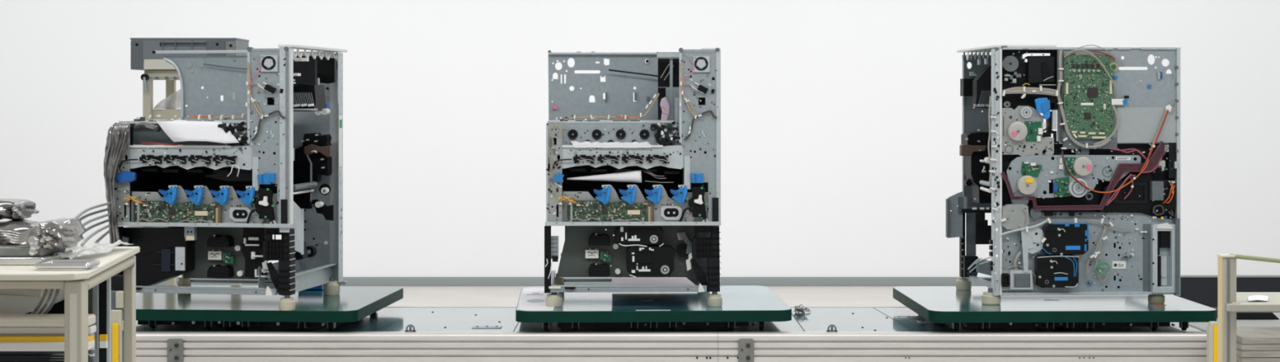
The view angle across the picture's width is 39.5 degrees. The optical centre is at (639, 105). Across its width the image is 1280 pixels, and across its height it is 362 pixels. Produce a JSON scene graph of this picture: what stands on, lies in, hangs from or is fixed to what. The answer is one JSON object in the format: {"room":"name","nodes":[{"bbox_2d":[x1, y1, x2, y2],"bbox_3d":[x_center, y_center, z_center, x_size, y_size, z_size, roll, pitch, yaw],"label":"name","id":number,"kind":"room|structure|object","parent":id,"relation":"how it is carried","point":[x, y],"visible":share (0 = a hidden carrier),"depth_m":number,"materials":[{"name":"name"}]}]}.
{"room":"factory floor","nodes":[
{"label":"factory floor","id":0,"kind":"room"},
{"bbox_2d":[0,0,1279,276],"bbox_3d":[0.000,-1.645,13.500,18.000,6.000,0.200,0,0,0],"label":"wall","id":1,"kind":"structure","parent":0,"point":[842,120],"depth_m":13.40,"materials":[{"name":"white paint"}]},
{"bbox_2d":[153,276,998,285],"bbox_3d":[0.000,1.321,13.392,18.000,0.068,0.016,0,0,0],"label":"baseboard","id":2,"kind":"structure","parent":1,"relation":"attached to","point":[352,281],"depth_m":13.38,"materials":[{"name":"grey"}]},
{"bbox_2d":[135,285,1173,305],"bbox_3d":[0.000,1.405,5.700,18.000,0.100,15.400,0,0,0],"label":"floor","id":3,"kind":"structure","parent":0,"point":[412,295],"depth_m":12.79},
{"bbox_2d":[0,246,139,361],"bbox_3d":[-1.865,0.855,4.135,1.371,1.000,0.730,0,0,0],"label":"work table","id":4,"kind":"object","parent":3,"relation":"on","point":[77,327],"visible":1,"depth_m":4.01,"materials":[{"name":"beige"}]},
{"bbox_2d":[0,354,64,359],"bbox_3d":[-1.940,0.574,4.205,1.221,0.024,0.390,0,0,0],"label":"shelf","id":5,"kind":"object","parent":4,"relation":"attached to","point":[2,357],"depth_m":4.01,"materials":[{"name":"grey"}]},
{"bbox_2d":[0,280,69,313],"bbox_3d":[-1.637,0.452,4.254,0.509,0.076,0.232,0,0,0],"label":"plastic tub","id":6,"kind":"object","parent":4,"relation":"on","point":[11,300],"visible":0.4,"depth_m":4.15,"materials":[{"name":"white plastic"}]},
{"bbox_2d":[0,198,85,265],"bbox_3d":[-1.431,0.285,4.113,0.280,0.139,0.306,0,0,0],"label":"cable bundle","id":7,"kind":"object","parent":4,"relation":"on","point":[24,242],"depth_m":4.01,"materials":[{"name":"metal"}]},
{"bbox_2d":[31,288,60,313],"bbox_3d":[-1.355,0.439,4.083,0.068,0.079,0.077,0,0,0],"label":"bundle","id":8,"kind":"object","parent":4,"relation":"on","point":[50,296],"visible":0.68,"depth_m":4.05,"materials":[{"name":"plastic"}]},
{"bbox_2d":[34,259,100,270],"bbox_3d":[-1.248,0.347,3.885,0.121,0.016,0.102,0,0,0],"label":"steel tray","id":9,"kind":"object","parent":4,"relation":"on","point":[49,264],"visible":1,"depth_m":3.84,"materials":[{"name":"silver metal"}]},
{"bbox_2d":[74,201,110,246],"bbox_3d":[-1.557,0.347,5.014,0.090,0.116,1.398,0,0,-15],"label":"bundle","id":10,"kind":"object","parent":4,"relation":"on","point":[83,211],"visible":0.59,"depth_m":5.05,"materials":[{"name":"grey plastic"}]},
{"bbox_2d":[52,239,133,259],"bbox_3d":[-1.298,0.340,4.229,0.079,0.017,0.425,0,0,0],"label":"clear plastic sheet","id":11,"kind":"object","parent":4,"relation":"on","point":[94,247],"visible":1,"depth_m":4.21,"materials":[{"name":"plastic"}]},
{"bbox_2d":[111,275,123,361],"bbox_3d":[-1.534,0.930,5.230,0.120,0.850,0.180,0,0,0],"label":"post","id":12,"kind":"object","parent":3,"relation":"on","point":[117,281],"visible":0.54,"depth_m":5.21,"materials":[{"name":"beige"}]},
{"bbox_2d":[140,58,241,285],"bbox_3d":[-1.812,0.582,7.470,0.540,1.546,0.380,0,0,0],"label":"display stand","id":13,"kind":"object","parent":3,"relation":"on","point":[159,68],"visible":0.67,"depth_m":7.32,"materials":[{"name":"beige metal"}]},
{"bbox_2d":[153,89,181,108],"bbox_3d":[-1.942,-0.029,7.335,0.134,0.083,0.061,0,0,0],"label":"clear plastic sheet","id":14,"kind":"object","parent":13,"relation":"on","point":[174,100],"visible":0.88,"depth_m":7.34,"materials":[{"name":"plastic"}]},
{"bbox_2d":[129,37,248,70],"bbox_3d":[-1.867,-0.213,7.428,0.433,0.130,0.305,0,0,0],"label":"metal bracket","id":15,"kind":"object","parent":13,"relation":"on","point":[141,48],"visible":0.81,"depth_m":7.28,"materials":[{"name":"grey metal"}]},
{"bbox_2d":[135,305,1206,361],"bbox_3d":[0.009,1.043,6.322,3.785,0.624,0.844,0,0,0],"label":"conveyor","id":16,"kind":"object","parent":3,"relation":"on","point":[392,333],"visible":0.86,"depth_m":5.92,"materials":[{"name":"metal"}]},
{"bbox_2d":[118,284,403,330],"bbox_3d":[-1.367,0.716,6.327,0.915,0.076,0.800,0,0,5],"label":"pallet","id":17,"kind":"object","parent":16,"relation":"on","point":[353,304],"visible":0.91,"depth_m":6.03,"materials":[{"name":"metal"}]},
{"bbox_2d":[115,44,347,310],"bbox_3d":[-1.446,0.238,6.208,0.772,0.883,0.620,0,0,9],"label":"chassis","id":18,"kind":"object","parent":17,"relation":"on","point":[198,211],"visible":0.98,"depth_m":6.01,"materials":[{"name":"metal"}]},
{"bbox_2d":[103,122,130,244],"bbox_3d":[-1.755,0.262,6.000,0.094,0.411,0.123,0,0,9],"label":"cable bundle","id":19,"kind":"object","parent":18,"relation":"hanging from","point":[117,139],"visible":0.95,"depth_m":5.95,"materials":[{"name":"plastic"}]},
{"bbox_2d":[156,120,239,142],"bbox_3d":[-1.504,0.087,6.020,0.379,0.076,0.194,0,0,9],"label":"paper sheet","id":20,"kind":"object","parent":18,"relation":"on","point":[176,130],"visible":0.96,"depth_m":5.94,"materials":[{"name":"white paper"}]},
{"bbox_2d":[119,120,302,123],"bbox_3d":[-1.493,0.055,6.233,0.470,0.006,0.490,0,0,9],"label":"metal rail","id":21,"kind":"object","parent":18,"relation":"attached to","point":[135,121],"depth_m":6.02,"materials":[{"name":"metal"}]},
{"bbox_2d":[233,209,248,217],"bbox_3d":[-1.332,0.361,5.938,0.050,0.026,0.006,0,0,9],"label":"socket","id":22,"kind":"object","parent":18,"relation":"attached to","point":[237,213],"depth_m":5.93,"materials":[{"name":"black plastic"}]},
{"bbox_2d":[515,284,791,330],"bbox_3d":[0.034,0.716,6.312,0.924,0.076,0.820,0,0,-2],"label":"pallet","id":23,"kind":"object","parent":16,"relation":"on","point":[742,304],"visible":0.89,"depth_m":5.99,"materials":[{"name":"metal"}]},
{"bbox_2d":[518,287,558,311],"bbox_3d":[-0.353,0.678,6.266,0.132,0.002,0.744,0,0,-2],"label":"sheet","id":24,"kind":"object","parent":23,"relation":"on","point":[533,299],"visible":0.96,"depth_m":6.18,"materials":[{"name":"white paper"}]},
{"bbox_2d":[544,47,722,306],"bbox_3d":[-0.018,0.238,6.265,0.630,0.883,0.583,0,0,-2],"label":"chassis","id":25,"kind":"object","parent":23,"relation":"on","point":[664,227],"depth_m":6.03,"materials":[{"name":"metal"}]},
{"bbox_2d":[566,169,641,182],"bbox_3d":[-0.121,0.239,6.036,0.255,0.044,0.045,0,0,-2],"label":"sheet","id":26,"kind":"object","parent":25,"relation":"in","point":[632,175],"visible":1,"depth_m":6.03,"materials":[{"name":"white paper"}]},
{"bbox_2d":[547,120,675,122],"bbox_3d":[-0.097,0.055,6.281,0.446,0.006,0.490,0,0,-2],"label":"metal rail","id":27,"kind":"object","parent":25,"relation":"attached to","point":[549,121],"depth_m":6.04,"materials":[{"name":"metal"}]},
{"bbox_2d":[611,276,695,284],"bbox_3d":[0.049,0.628,6.285,0.310,0.003,0.450,0,0,-2],"label":"tray","id":28,"kind":"object","parent":25,"relation":"on","point":[615,280],"depth_m":6.38,"materials":[{"name":"grey"}]},
{"bbox_2d":[664,208,678,216],"bbox_3d":[0.106,0.361,6.020,0.047,0.026,0.006,0,0,-2],"label":"socket","id":29,"kind":"object","parent":25,"relation":"attached to","point":[668,211],"depth_m":6.02,"materials":[{"name":"black plastic"}]},
{"bbox_2d":[793,304,810,315],"bbox_3d":[0.590,0.744,6.495,0.062,0.021,0.207,0,0,9],"label":"scraps","id":30,"kind":"object","parent":16,"relation":"on","point":[799,308],"visible":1,"depth_m":6.47,"materials":[{"name":"grey"}]},
{"bbox_2d":[893,285,1217,330],"bbox_3d":[1.436,0.716,6.305,0.968,0.076,0.820,0,0,-1],"label":"pallet","id":31,"kind":"object","parent":16,"relation":"on","point":[937,304],"visible":0.93,"depth_m":5.99,"materials":[{"name":"metal"}]},
{"bbox_2d":[946,44,1180,304],"bbox_3d":[1.526,0.236,6.353,0.820,0.887,0.613,0,0,-3],"label":"chassis","id":32,"kind":"object","parent":31,"relation":"on","point":[1089,213],"visible":1,"depth_m":6.10,"materials":[{"name":"metal"}]},
{"bbox_2d":[1014,275,1029,286],"bbox_3d":[1.303,0.597,6.070,0.048,0.038,0.010,0,0,-4],"label":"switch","id":33,"kind":"object","parent":32,"relation":"attached to","point":[1020,280],"depth_m":6.06,"materials":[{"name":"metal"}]},
{"bbox_2d":[1042,132,1051,137],"bbox_3d":[1.389,0.099,6.087,0.029,0.017,0.010,0,0,-4],"label":"socket","id":34,"kind":"object","parent":32,"relation":"attached to","point":[1044,134],"depth_m":6.08,"materials":[{"name":"black plastic"}]},
{"bbox_2d":[1045,111,1051,132],"bbox_3d":[1.401,0.055,6.101,0.014,0.071,0.020,0,0,-4],"label":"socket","id":35,"kind":"object","parent":32,"relation":"attached to","point":[1048,122],"depth_m":6.09,"materials":[{"name":"black plastic"}]},
{"bbox_2d":[1155,222,1172,228],"bbox_3d":[1.794,0.410,6.094,0.058,0.021,0.006,0,0,-3],"label":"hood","id":36,"kind":"object","parent":32,"relation":"attached to","point":[1163,225],"depth_m":6.09,"materials":[{"name":"white plastic"}]},
{"bbox_2d":[1206,320,1217,361],"bbox_3d":[1.706,0.999,5.320,0.100,0.711,0.120,0,0,0],"label":"post","id":37,"kind":"object","parent":3,"relation":"on","point":[1212,326],"visible":0.9,"depth_m":5.30,"materials":[{"name":"beige"}]},
{"bbox_2d":[1174,275,1279,306],"bbox_3d":[4.458,1.219,11.370,2.092,0.273,0.046,0,0,0],"label":"wall","id":38,"kind":"structure","parent":3,"relation":"on","point":[1201,289],"depth_m":11.35,"materials":[{"name":"black"}]},
{"bbox_2d":[1188,311,1279,331],"bbox_3d":[2.752,1.095,6.775,1.300,0.521,0.850,0,0,0],"label":"bench","id":39,"kind":"object","parent":3,"relation":"on","point":[1202,326],"visible":0.03,"depth_m":6.84,"materials":[{"name":"grey"}]},
{"bbox_2d":[1211,306,1279,319],"bbox_3d":[2.383,0.818,7.029,0.227,0.033,0.162,0,0,0],"label":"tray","id":40,"kind":"object","parent":39,"relation":"on","point":[1240,315],"visible":0.3,"depth_m":6.95,"materials":[{"name":"grey"}]},
{"bbox_2d":[1217,253,1279,361],"bbox_3d":[1.573,0.846,4.310,0.349,0.978,0.460,0,0,0],"label":"stand","id":41,"kind":"object","parent":3,"relation":"on","point":[1230,301],"visible":1,"depth_m":4.28,"materials":[{"name":"grey metal"}]},
{"bbox_2d":[1247,294,1268,300],"bbox_3d":[1.513,0.470,4.360,0.047,0.005,0.116,0,0,20],"label":"folded paper","id":42,"kind":"object","parent":41,"relation":"on","point":[1255,297],"visible":1,"depth_m":4.36,"materials":[{"name":"white paper"}]},
{"bbox_2d":[1236,326,1279,361],"bbox_3d":[2.209,1.042,5.740,0.631,0.627,0.280,0,0,0],"label":"stack","id":43,"kind":"object","parent":3,"relation":"on","point":[1254,344],"visible":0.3,"depth_m":5.61,"materials":[{"name":"beige"}]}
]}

